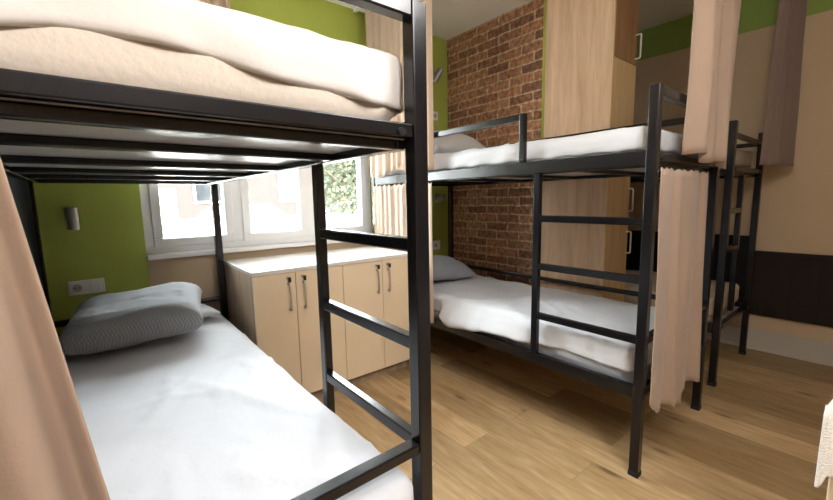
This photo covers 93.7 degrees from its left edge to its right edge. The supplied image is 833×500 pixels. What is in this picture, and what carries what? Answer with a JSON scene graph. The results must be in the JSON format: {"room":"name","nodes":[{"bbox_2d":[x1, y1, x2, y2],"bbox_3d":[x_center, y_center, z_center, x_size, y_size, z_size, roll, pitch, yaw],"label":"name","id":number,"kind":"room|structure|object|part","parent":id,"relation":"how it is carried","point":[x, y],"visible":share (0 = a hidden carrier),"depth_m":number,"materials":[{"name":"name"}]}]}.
{"room":"dormitory","nodes":[
{"label":"dormitory","id":0,"kind":"room"},
{"bbox_2d":[33,0,447,337],"bbox_3d":[-0.444,-0.559,3.416,4.610,2.745,0.220,-7,9,-39],"label":"wall","id":1,"kind":"structure","parent":0,"point":[109,242],"depth_m":2.27,"materials":[{"name":"green paint"}]},
{"bbox_2d":[64,207,79,229],"bbox_3d":[-1.853,-0.171,2.101,0.054,0.125,0.092,-7,9,-39],"label":"wall lamp","id":2,"kind":"object","parent":1,"relation":"attached to","point":[71,213],"visible":1,"depth_m":2.07,"materials":[{"name":"grey metal"}]},
{"bbox_2d":[67,278,105,295],"bbox_3d":[-1.854,0.207,2.194,0.160,0.080,0.014,-7,9,-39],"label":"wall socket","id":3,"kind":"object","parent":1,"relation":"attached to","point":[80,287],"visible":1,"depth_m":2.19,"materials":[{"name":"white plastic"}]},
{"bbox_2d":[139,157,371,259],"bbox_3d":[-1.065,-0.648,2.867,1.643,1.254,0.265,-7,9,-39],"label":"window","id":4,"kind":"structure","parent":1,"relation":"in","point":[237,236],"depth_m":2.69,"materials":[{"name":"white paint"}]},
{"bbox_3d":[-1.456,-0.604,2.488,0.466,1.139,0.072,-7,9,-39],"label":"sash","id":5,"kind":"part","parent":4,"relation":"part of","materials":[{"name":"white paint"}]},
{"bbox_3d":[-1.054,-0.041,2.945,1.643,0.030,0.265,-7,9,-39],"label":"sill","id":6,"kind":"part","parent":4,"relation":"part of","materials":[{"name":"white paint"}]},
{"bbox_3d":[-1.048,-0.654,2.817,0.470,1.139,0.072,-7,9,-39],"label":"sash","id":7,"kind":"part","parent":4,"relation":"part of","materials":[{"name":"white paint"}]},
{"bbox_3d":[-0.636,-0.705,3.150,0.483,1.139,0.072,-7,9,-39],"label":"sash","id":8,"kind":"part","parent":4,"relation":"part of","materials":[{"name":"white paint"}]},
{"bbox_2d":[433,111,437,120],"bbox_3d":[0.172,-1.268,3.689,0.080,0.080,0.014,-7,9,-39],"label":"wall socket","id":9,"kind":"object","parent":1,"relation":"attached to","point":[435,114],"visible":0.83,"depth_m":3.69,"materials":[{"name":"white plastic"}]},
{"bbox_2d":[432,240,439,249],"bbox_3d":[0.186,-0.048,3.841,0.120,0.090,0.014,-7,9,-39],"label":"wall socket","id":10,"kind":"object","parent":1,"relation":"attached to","point":[436,244],"visible":0.78,"depth_m":3.84,"materials":[{"name":"white plastic"}]},
{"bbox_2d":[433,68,443,82],"bbox_3d":[0.196,-1.615,3.606,0.082,0.126,0.111,-7,9,-39],"label":"wall lamp","id":11,"kind":"object","parent":1,"relation":"attached to","point":[437,74],"visible":0.87,"depth_m":3.59,"materials":[{"name":"grey metal"}]},
{"bbox_2d":[433,193,445,202],"bbox_3d":[0.226,-0.504,3.761,0.129,0.097,0.068,4,9,36],"label":"wall lamp","id":12,"kind":"object","parent":1,"relation":"attached to","point":[437,197],"visible":1,"depth_m":3.74,"materials":[{"name":"grey"}]},
{"bbox_2d":[147,242,372,313],"bbox_3d":[-1.067,0.427,3.017,1.623,0.916,0.220,-7,9,-39],"label":"wall","id":13,"kind":"structure","parent":0,"point":[201,271],"depth_m":2.57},
{"bbox_2d":[447,0,543,285],"bbox_3d":[0.721,-0.597,3.547,0.195,2.745,1.045,-7,9,-39],"label":"brick wall","id":14,"kind":"structure","parent":0,"point":[494,67],"depth_m":3.37,"materials":[{"name":"brown brick"}]},
{"bbox_2d":[540,0,546,275],"bbox_3d":[1.064,-0.549,3.129,0.195,2.745,0.040,-7,9,-39],"label":"trim","id":15,"kind":"structure","parent":14,"relation":"attached to","point":[545,1],"depth_m":2.97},
{"bbox_2d":[327,0,693,39],"bbox_3d":[1.205,-1.745,1.192,4.670,0.120,5.520,-7,9,-39],"label":"ceiling","id":16,"kind":"structure","parent":0,"point":[450,18],"depth_m":3.18,"materials":[{"name":"white paint"}]},
{"bbox_2d":[353,6,361,12],"bbox_3d":[0.229,-1.782,2.199,0.028,0.030,2.270,-7,9,-39],"label":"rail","id":17,"kind":"object","parent":16,"relation":"attached to","point":[356,9],"visible":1,"depth_m":3.03,"materials":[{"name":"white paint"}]},
{"bbox_2d":[365,0,433,177],"bbox_3d":[-0.138,-1.178,2.746,0.035,1.285,0.742,-7,9,-39],"label":"curtain","id":18,"kind":"object","parent":17,"relation":"hanging from","point":[383,33],"visible":0.32,"depth_m":2.75,"materials":[{"name":"beige fabric"}]},
{"bbox_3d":[1.324,-1.731,1.646,0.960,0.030,0.028,-7,9,-39],"label":"rail","id":19,"kind":"object","parent":16,"relation":"attached to","visible":0},
{"bbox_2d":[681,0,740,168],"bbox_3d":[1.382,-1.050,1.758,0.563,1.340,0.093,-7,9,-39],"label":"curtain","id":20,"kind":"object","parent":19,"relation":"hanging from","point":[715,24],"visible":1,"depth_m":1.69,"materials":[{"name":"beige fabric"}]},
{"bbox_3d":[-1.523,-1.732,2.058,1.057,0.030,0.028,-7,9,-39],"label":"rail","id":21,"kind":"object","parent":16,"relation":"attached to","visible":0},
{"bbox_2d":[197,0,229,8],"bbox_3d":[-1.216,-1.243,2.366,0.202,1.030,0.041,-7,9,-39],"label":"curtain","id":22,"kind":"object","parent":21,"relation":"hanging from","point":[222,3],"visible":0.02,"depth_m":2.37,"materials":[{"name":"beige fabric"}]},
{"bbox_3d":[2.362,-1.855,2.453,0.960,0.030,0.028,-7,9,-39],"label":"rail","id":23,"kind":"object","parent":16,"relation":"attached to","visible":0},
{"bbox_2d":[759,0,807,165],"bbox_3d":[2.467,-1.212,2.597,0.437,1.275,0.045,-4,8,-23],"label":"curtain","id":24,"kind":"object","parent":23,"relation":"hanging from","point":[783,94],"visible":1,"depth_m":2.60,"materials":[{"name":"brown fabric"}]},
{"bbox_2d":[317,326,832,499],"bbox_3d":[1.257,1.095,1.560,4.670,0.120,5.520,-7,9,-39],"label":"floor","id":25,"kind":"structure","parent":0,"point":[505,426],"depth_m":2.10,"materials":[{"name":"brown wood"}]},
{"bbox_2d":[0,0,432,499],"bbox_3d":[-0.968,0.234,1.504,0.894,1.685,2.094,-7,9,-39],"label":"bunk bed","id":26,"kind":"object","parent":25,"relation":"on","point":[54,128],"visible":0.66,"depth_m":0.91,"materials":[{"name":"black metal"}]},
{"bbox_3d":[-1.578,0.072,1.556,0.012,0.724,1.130,-7,9,-39],"label":"panel","id":27,"kind":"part","parent":26,"relation":"part of","materials":[{"name":"black"}]},
{"bbox_3d":[-1.945,0.178,2.027,0.040,1.673,0.040,-7,9,-39],"label":"post","id":28,"kind":"part","parent":26,"relation":"part of","materials":[{"name":"black metal"}]},
{"bbox_2d":[0,158,109,499],"bbox_3d":[-0.526,0.450,0.456,0.344,1.200,0.100,-7,9,-39],"label":"curtain","id":29,"kind":"object","parent":26,"relation":"hanging from","point":[47,452],"visible":1,"depth_m":0.46,"materials":[{"name":"beige fabric"}]},
{"bbox_3d":[-1.612,0.358,2.321,0.810,0.028,0.036,-7,9,-39],"label":"guard rail","id":30,"kind":"part","parent":26,"relation":"part of","materials":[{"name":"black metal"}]},
{"bbox_2d":[0,0,403,120],"bbox_3d":[-0.973,-0.430,1.429,0.862,0.216,2.018,-7,9,-39],"label":"mattress","id":31,"kind":"object","parent":26,"relation":"on","point":[184,46],"visible":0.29,"depth_m":0.65,"materials":[{"name":"beige fabric"}]},
{"bbox_3d":[-0.978,-0.311,1.433,0.810,0.008,2.010,-7,9,-39],"label":"board","id":32,"kind":"part","parent":26,"relation":"part of","materials":[{"name":"black metal"}]},
{"bbox_3d":[-0.978,-0.296,1.435,0.814,0.022,2.014,-7,9,-39],"label":"support frame","id":33,"kind":"part","parent":26,"relation":"part of","materials":[{"name":"black metal"}]},
{"bbox_3d":[-0.330,-0.233,0.642,0.810,0.031,0.030,-7,9,-39],"label":"rail","id":34,"kind":"part","parent":26,"relation":"part of","materials":[{"name":"black metal"}]},
{"bbox_3d":[-1.287,0.097,2.558,0.040,1.673,0.040,-7,9,-39],"label":"post","id":35,"kind":"part","parent":26,"relation":"part of","materials":[{"name":"black metal"}]},
{"bbox_2d":[64,313,413,499],"bbox_3d":[-0.935,0.602,1.527,0.792,0.226,2.069,-7,9,-39],"label":"mattress","id":36,"kind":"object","parent":26,"relation":"on","point":[204,413],"visible":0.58,"depth_m":1.20,"materials":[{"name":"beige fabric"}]},
{"bbox_2d":[59,282,204,354],"bbox_3d":[-1.374,0.319,1.938,0.564,0.246,0.414,-5,8,-28],"label":"pillow","id":37,"kind":"object","parent":36,"relation":"on","point":[109,321],"visible":1,"depth_m":1.81,"materials":[{"name":"white fabric"}]},
{"bbox_2d":[201,304,220,317],"bbox_3d":[-1.317,0.364,2.312,0.280,0.074,0.200,6,10,42],"label":"pillow","id":38,"kind":"object","parent":36,"relation":"on","point":[207,311],"visible":0.36,"depth_m":2.27,"materials":[{"name":"white fabric"}]},
{"bbox_3d":[-0.649,-0.361,1.698,0.030,0.062,2.010,-7,9,-39],"label":"rail","id":39,"kind":"part","parent":26,"relation":"part of","materials":[{"name":"black metal"}]},
{"bbox_3d":[-0.327,0.186,1.383,0.030,0.952,0.036,-7,9,-39],"label":"ladder post","id":40,"kind":"part","parent":26,"relation":"part of","materials":[{"name":"black metal"}]},
{"bbox_3d":[-0.316,0.539,0.743,0.810,0.028,0.036,-7,9,-39],"label":"guard rail","id":41,"kind":"part","parent":26,"relation":"part of","materials":[{"name":"black metal"}]},
{"bbox_3d":[-0.335,-0.490,0.609,0.812,0.038,0.036,-7,9,-39],"label":"rail","id":42,"kind":"part","parent":26,"relation":"part of","materials":[{"name":"black metal"}]},
{"bbox_3d":[0.009,0.278,0.980,0.040,1.673,0.040,-7,9,-39],"label":"post","id":43,"kind":"part","parent":26,"relation":"part of","materials":[{"name":"black metal"}]},
{"bbox_2d":[224,264,346,397],"bbox_3d":[-0.857,0.515,2.566,0.546,0.849,0.661,-7,9,-39],"label":"base cabinet","id":44,"kind":"object","parent":25,"relation":"on","point":[279,313],"visible":0.66,"depth_m":2.31,"materials":[{"name":"beige wood"}]},
{"bbox_3d":[-1.079,0.499,2.415,0.016,0.769,0.610,-7,9,-39],"label":"panel","id":45,"kind":"part","parent":44,"relation":"part of","materials":[{"name":"brown wood"}]},
{"bbox_3d":[-0.794,0.516,2.243,0.236,0.763,0.018,-7,9,-39],"label":"door","id":46,"kind":"part","parent":44,"relation":"part of","materials":[{"name":"brown wood"}]},
{"bbox_3d":[-0.725,0.270,2.239,0.013,0.163,0.034,-7,9,-39],"label":"handle","id":47,"kind":"part","parent":44,"relation":"part of","materials":[{"name":"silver metal"}]},
{"bbox_3d":[-0.655,0.261,2.295,0.013,0.163,0.034,-7,9,-39],"label":"handle","id":48,"kind":"part","parent":44,"relation":"part of","materials":[{"name":"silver metal"}]},
{"bbox_3d":[-0.583,0.490,2.413,0.304,0.763,0.018,-7,9,-39],"label":"door","id":49,"kind":"part","parent":44,"relation":"part of","materials":[{"name":"brown wood"}]},
{"bbox_2d":[342,257,409,384],"bbox_3d":[-0.429,0.463,2.911,0.558,0.849,0.661,-7,9,-39],"label":"base cabinet","id":50,"kind":"object","parent":25,"relation":"on","point":[378,289],"visible":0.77,"depth_m":2.65,"materials":[{"name":"beige wood"}]},
{"bbox_2d":[224,246,406,276],"bbox_3d":[-0.658,0.055,2.694,1.109,0.023,0.638,-7,9,-39],"label":"countertop","id":51,"kind":"structure","parent":50,"relation":"on","point":[291,262],"depth_m":2.55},
{"bbox_3d":[-0.348,0.461,2.603,0.296,0.763,0.018,-7,9,-39],"label":"door","id":52,"kind":"part","parent":50,"relation":"part of","materials":[{"name":"brown wood"}]},
{"bbox_3d":[-0.256,0.212,2.618,0.013,0.163,0.034,-7,9,-39],"label":"handle","id":53,"kind":"part","parent":50,"relation":"part of","materials":[{"name":"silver metal"}]},
{"bbox_3d":[-0.186,0.204,2.674,0.013,0.163,0.034,-7,9,-39],"label":"handle","id":54,"kind":"part","parent":50,"relation":"part of","materials":[{"name":"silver metal"}]},
{"bbox_3d":[-0.132,0.434,2.777,0.256,0.763,0.018,-7,9,-39],"label":"door","id":55,"kind":"part","parent":50,"relation":"part of","materials":[{"name":"brown wood"}]},
{"bbox_2d":[371,83,719,478],"bbox_3d":[0.649,0.048,2.708,0.894,1.685,2.094,-7,9,-39],"label":"bunk bed","id":56,"kind":"object","parent":25,"relation":"on","point":[648,163],"visible":0.66,"depth_m":1.96,"materials":[{"name":"black metal"}]},
{"bbox_3d":[-0.328,-0.008,3.230,0.040,1.673,0.040,-7,9,-39],"label":"post","id":57,"kind":"part","parent":56,"relation":"part of","materials":[{"name":"black metal"}]},
{"bbox_2d":[374,182,433,323],"bbox_3d":[-0.111,0.007,2.913,0.022,0.996,0.696,-7,9,-39],"label":"curtain","id":58,"kind":"object","parent":56,"relation":"hanging from","point":[390,218],"visible":0.3,"depth_m":2.92,"materials":[{"name":"beige fabric"}]},
{"bbox_3d":[0.330,-0.089,3.762,0.040,1.673,0.040,-7,9,-39],"label":"post","id":59,"kind":"part","parent":56,"relation":"part of","materials":[{"name":"black metal"}]},
{"bbox_3d":[0.108,-0.755,2.576,0.030,0.034,1.387,-7,9,-39],"label":"guard rail","id":60,"kind":"part","parent":56,"relation":"part of","materials":[{"name":"black metal"}]},
{"bbox_3d":[0.310,-0.466,2.370,0.030,0.062,2.010,-7,9,-39],"label":"rail","id":61,"kind":"part","parent":56,"relation":"part of","materials":[{"name":"black metal"}]},
{"bbox_3d":[0.558,-0.585,2.044,0.030,0.250,0.032,-7,9,-39],"label":"guard post","id":62,"kind":"part","parent":56,"relation":"part of","materials":[{"name":"black metal"}]},
{"bbox_3d":[0.658,0.531,2.770,0.814,0.022,2.014,-7,9,-39],"label":"support frame","id":63,"kind":"part","parent":56,"relation":"part of","materials":[{"name":"black metal"}]},
{"bbox_3d":[0.328,0.537,2.500,0.030,0.056,2.010,-7,9,-39],"label":"rail","id":64,"kind":"part","parent":56,"relation":"part of","materials":[{"name":"black metal"}]},
{"bbox_3d":[0.631,0.081,2.055,0.030,0.952,0.036,-7,9,-39],"label":"ladder post","id":65,"kind":"part","parent":56,"relation":"part of","materials":[{"name":"black metal"}]},
{"bbox_2d":[385,126,698,175],"bbox_3d":[0.636,-0.593,2.628,0.803,0.170,2.007,-7,9,-39],"label":"mattress","id":66,"kind":"object","parent":56,"relation":"on","point":[620,140],"visible":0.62,"depth_m":1.92,"materials":[{"name":"white fabric"}]},
{"bbox_2d":[434,130,485,153],"bbox_3d":[0.255,-0.853,3.153,0.560,0.214,0.408,-7,9,-39],"label":"pillow","id":67,"kind":"object","parent":66,"relation":"on","point":[456,142],"visible":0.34,"depth_m":2.95,"materials":[{"name":"white fabric"}]},
{"bbox_3d":[0.639,-0.482,2.639,0.814,0.022,2.014,-7,9,-39],"label":"support frame","id":68,"kind":"part","parent":56,"relation":"part of","materials":[{"name":"black metal"}]},
{"bbox_2d":[433,275,654,382],"bbox_3d":[0.627,0.399,2.734,0.873,0.226,2.007,-7,9,-39],"label":"mattress","id":69,"kind":"object","parent":56,"relation":"on","point":[499,309],"visible":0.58,"depth_m":2.30,"materials":[{"name":"white fabric"}]},
{"bbox_2d":[433,255,476,280],"bbox_3d":[0.156,0.142,3.193,0.564,0.192,0.394,-6,9,-33],"label":"pillow","id":70,"kind":"object","parent":69,"relation":"on","point":[444,267],"visible":0.52,"depth_m":3.08,"materials":[{"name":"white fabric"}]},
{"bbox_3d":[0.982,0.222,3.001,0.030,0.028,2.010,-7,9,-39],"label":"guard rail","id":71,"kind":"part","parent":56,"relation":"part of","materials":[{"name":"black metal"}]},
{"bbox_3d":[0.963,-0.806,2.868,0.030,0.035,2.010,-7,9,-39],"label":"guard rail","id":72,"kind":"part","parent":56,"relation":"part of","materials":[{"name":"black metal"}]},
{"bbox_3d":[0.639,-0.497,2.637,0.810,0.008,2.010,-7,9,-39],"label":"board","id":73,"kind":"part","parent":56,"relation":"part of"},
{"bbox_3d":[0.658,0.516,2.768,0.810,0.008,2.010,-7,9,-39],"label":"board","id":74,"kind":"part","parent":56,"relation":"part of","materials":[{"name":"black metal"}]},
{"bbox_3d":[0.968,0.173,1.652,0.040,1.673,0.040,-7,9,-39],"label":"post","id":75,"kind":"part","parent":56,"relation":"part of","materials":[{"name":"black metal"}]},
{"bbox_3d":[1.305,0.590,1.977,0.810,0.038,0.030,-7,9,-39],"label":"rail","id":76,"kind":"part","parent":56,"relation":"part of","materials":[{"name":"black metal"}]},
{"bbox_3d":[1.282,-0.676,1.813,0.812,0.038,0.036,-7,9,-39],"label":"rail","id":77,"kind":"part","parent":56,"relation":"part of","materials":[{"name":"black metal"}]},
{"bbox_3d":[1.301,0.353,1.946,0.810,0.028,0.036,-7,9,-39],"label":"guard rail","id":78,"kind":"part","parent":56,"relation":"part of","materials":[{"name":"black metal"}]},
{"bbox_2d":[650,167,708,412],"bbox_3d":[1.203,0.201,1.775,0.602,1.115,0.058,-7,9,-39],"label":"curtain","id":79,"kind":"object","parent":56,"relation":"hanging from","point":[676,353],"visible":1,"depth_m":1.75,"materials":[{"name":"beige fabric"}]},
{"bbox_3d":[1.287,-0.419,1.846,0.810,0.031,0.030,-7,9,-39],"label":"rail","id":80,"kind":"part","parent":56,"relation":"part of","materials":[{"name":"black metal"}]},
{"bbox_3d":[1.626,0.092,2.183,0.040,1.673,0.040,-7,9,-39],"label":"post","id":81,"kind":"part","parent":56,"relation":"part of","materials":[{"name":"black metal"}]},
{"bbox_2d":[540,0,641,301],"bbox_3d":[1.262,-0.516,2.871,0.355,2.739,0.527,-7,9,-39],"label":"wardrobe","id":82,"kind":"object","parent":25,"relation":"on","point":[590,64],"visible":0.61,"depth_m":2.70,"materials":[{"name":"brown wood"}]},
{"bbox_3d":[1.421,0.302,2.816,0.334,1.004,0.018,-7,9,-39],"label":"door","id":83,"kind":"part","parent":82,"relation":"part of","materials":[{"name":"brown wood"}]},
{"bbox_3d":[1.402,-0.730,2.682,0.334,1.070,0.018,-7,9,-39],"label":"door","id":84,"kind":"part","parent":82,"relation":"part of","materials":[{"name":"brown wood"}]},
{"bbox_3d":[1.386,-1.559,2.574,0.334,0.595,0.018,-7,9,-39],"label":"door","id":85,"kind":"part","parent":82,"relation":"part of","materials":[{"name":"brown wood"}]},
{"bbox_3d":[1.540,-0.056,2.836,0.011,0.166,0.040,-7,9,-39],"label":"handle","id":86,"kind":"part","parent":82,"relation":"part of","materials":[{"name":"silver metal"}]},
{"bbox_3d":[1.534,-0.359,2.796,0.011,0.168,0.040,-7,9,-39],"label":"handle","id":87,"kind":"part","parent":82,"relation":"part of","materials":[{"name":"white plastic"}]},
{"bbox_3d":[1.515,-1.390,2.663,0.011,0.166,0.040,-7,9,-39],"label":"handle","id":88,"kind":"part","parent":82,"relation":"part of","materials":[{"name":"white plastic"}]},
{"bbox_2d":[626,120,763,386],"bbox_3d":[1.589,-0.072,3.498,0.834,1.685,2.094,-7,9,-39],"label":"bunk bed","id":89,"kind":"object","parent":25,"relation":"on","point":[733,263],"visible":0.41,"depth_m":2.68,"materials":[{"name":"black metal"}]},
{"bbox_3d":[1.273,-0.588,3.180,0.030,0.062,2.010,-7,9,-39],"label":"rail","id":90,"kind":"part","parent":89,"relation":"part of","materials":[{"name":"black metal"}]},
{"bbox_2d":[624,270,738,321],"bbox_3d":[1.594,0.285,3.549,0.735,0.208,2.000,-7,9,-39],"label":"mattress","id":91,"kind":"object","parent":89,"relation":"on","point":[628,286],"visible":0.06,"depth_m":2.92,"materials":[{"name":"beige fabric"}]},
{"bbox_3d":[1.898,0.036,3.764,0.016,0.470,2.010,-7,9,-39],"label":"panel","id":92,"kind":"part","parent":89,"relation":"part of","materials":[{"name":"black"}]},
{"bbox_3d":[1.580,-0.602,3.430,0.754,0.022,2.014,-7,9,-39],"label":"support frame","id":93,"kind":"part","parent":89,"relation":"part of","materials":[{"name":"black metal"}]},
{"bbox_3d":[1.292,0.414,3.310,0.030,0.056,2.010,-7,9,-39],"label":"rail","id":94,"kind":"part","parent":89,"relation":"part of","materials":[{"name":"black metal"}]},
{"bbox_3d":[1.931,0.050,2.462,0.040,1.673,0.040,-7,9,-39],"label":"post","id":95,"kind":"part","parent":89,"relation":"part of","materials":[{"name":"black metal"}]},
{"bbox_3d":[1.598,0.396,3.559,0.750,0.008,2.010,-7,9,-39],"label":"board","id":96,"kind":"part","parent":89,"relation":"part of","materials":[{"name":"black metal"}]},
{"bbox_3d":[2.246,0.470,2.768,0.750,0.038,0.030,-7,9,-39],"label":"rail","id":97,"kind":"part","parent":89,"relation":"part of","materials":[{"name":"black metal"}]},
{"bbox_3d":[2.162,-0.039,2.641,0.036,0.922,0.030,-7,9,-39],"label":"ladder post","id":98,"kind":"part","parent":89,"relation":"part of","materials":[{"name":"black metal"}]},
{"bbox_3d":[1.904,0.339,3.804,0.030,0.056,2.010,-7,9,-39],"label":"rail","id":99,"kind":"part","parent":89,"relation":"part of","materials":[{"name":"black metal"}]},
{"bbox_2d":[735,149,751,167],"bbox_3d":[1.576,-0.712,3.418,0.734,0.168,2.005,-7,9,-39],"label":"mattress","id":100,"kind":"object","parent":89,"relation":"on","point":[743,158],"visible":0.06,"depth_m":2.71,"materials":[{"name":"beige"}]},
{"bbox_3d":[1.881,-0.866,3.647,0.030,0.030,2.010,-7,9,-39],"label":"guard rail","id":101,"kind":"part","parent":89,"relation":"part of","materials":[{"name":"black metal"}]},
{"bbox_3d":[2.227,-0.539,2.637,0.750,0.031,0.030,-7,9,-39],"label":"rail","id":102,"kind":"part","parent":89,"relation":"part of","materials":[{"name":"black metal"}]},
{"bbox_3d":[2.223,-0.738,2.611,0.750,0.030,0.030,-7,9,-39],"label":"guard rail","id":103,"kind":"part","parent":89,"relation":"part of","materials":[{"name":"black metal"}]},
{"bbox_3d":[2.543,-0.025,2.955,0.040,1.673,0.040,-7,9,-39],"label":"post","id":104,"kind":"part","parent":89,"relation":"part of","materials":[{"name":"black metal"}]},
{"bbox_2d":[826,477,832,499],"bbox_3d":[1.355,0.786,0.897,0.320,0.660,0.590,-7,9,-39],"label":"stand","id":105,"kind":"object","parent":25,"relation":"on","point":[829,496],"visible":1,"depth_m":1.09,"materials":[{"name":"beige wood"}]},
{"bbox_2d":[814,399,832,487],"bbox_3d":[1.265,0.555,0.972,0.133,0.282,0.363,-7,9,-39],"label":"towel","id":106,"kind":"object","parent":105,"relation":"hanging from","point":[824,468],"visible":1,"depth_m":1.07,"materials":[{"name":"white fabric"}]},
{"bbox_2d":[628,9,832,343],"bbox_3d":[2.995,-0.408,2.769,0.120,2.486,5.150,-7,9,-39],"label":"wall","id":107,"kind":"structure","parent":0,"point":[796,211],"depth_m":2.96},
{"bbox_2d":[636,0,832,61],"bbox_3d":[2.968,-1.768,2.591,0.124,0.259,5.150,-7,9,-39],"label":"trim","id":108,"kind":"structure","parent":107,"relation":"attached to","point":[675,35],"depth_m":3.30,"materials":[{"name":"green paint"}]},
{"bbox_2d":[706,324,832,366],"bbox_3d":[2.954,0.752,2.869,0.036,0.162,5.150,-7,9,-39],"label":"baseboard","id":109,"kind":"structure","parent":107,"relation":"attached to","point":[809,350],"depth_m":3.01,"materials":[{"name":"beige wood"}]},
{"bbox_2d":[738,250,832,327],"bbox_3d":[2.945,0.295,2.809,0.034,0.515,5.150,-7,9,-39],"label":"headboard","id":110,"kind":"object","parent":107,"relation":"attached to","point":[798,287],"depth_m":2.93,"materials":[{"name":"brown wood"}]},
{"label":"outside","id":111,"kind":"structure","parent":0,"visible":0},
{"bbox_3d":[-12.183,-2.203,30.759,100.000,0.100,56.850,-7,9,-39],"label":"ground","id":112,"kind":"structure","parent":111,"visible":0},
{"bbox_2d":[162,204,297,237],"bbox_3d":[-5.409,-0.643,11.722,4.379,1.457,1.800,-8,10,-44],"label":"car","id":113,"kind":"object","parent":112,"relation":"on","point":[264,217],"visible":0.3,"depth_m":11.24,"materials":[{"name":"grey"}]},
{"bbox_2d":[158,159,356,224],"bbox_3d":[-11.493,-4.518,26.351,44.800,5.600,8.900,-7,9,-39],"label":"building","id":114,"kind":"structure","parent":112,"relation":"on","point":[178,202],"depth_m":21.42,"materials":[{"name":"grey paint"}]},
{"bbox_3d":[-13.014,-2.030,20.217,1.100,2.300,0.059,-7,9,-39],"label":"door","id":115,"kind":"part","parent":114,"relation":"part of","materials":[{"name":"wood"}]},
{"bbox_3d":[-11.589,-3.438,21.148,0.720,1.600,0.019,-7,9,-39],"label":"pane","id":116,"kind":"part","parent":114,"relation":"part of","materials":[{"name":"clear glass"}]},
{"bbox_3d":[-10.923,-3.520,21.686,0.720,1.600,0.019,-7,9,-39],"label":"pane","id":117,"kind":"part","parent":114,"relation":"part of","materials":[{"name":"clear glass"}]},
{"bbox_3d":[-8.025,-3.877,24.023,0.720,1.600,0.019,-7,9,-39],"label":"pane","id":118,"kind":"part","parent":114,"relation":"part of","materials":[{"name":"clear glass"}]},
{"bbox_3d":[-7.359,-3.959,24.561,0.720,1.600,0.019,-7,9,-39],"label":"pane","id":119,"kind":"part","parent":114,"relation":"part of","materials":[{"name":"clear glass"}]},
{"bbox_2d":[292,202,357,226],"bbox_3d":[-3.431,-1.385,17.158,4.379,1.457,1.800,-6,9,-33],"label":"car","id":120,"kind":"object","parent":112,"relation":"on","point":[335,219],"visible":0.06,"depth_m":16.24,"materials":[{"name":"silver metal"}]},
{"bbox_2d":[323,160,357,225],"bbox_3d":[-2.337,-2.015,12.800,2.765,3.802,2.776,-7,9,-39],"label":"tree","id":121,"kind":"object","parent":112,"relation":"on","point":[332,170],"visible":0.41,"depth_m":12.32,"materials":[{"name":"green plant"}]}
]}

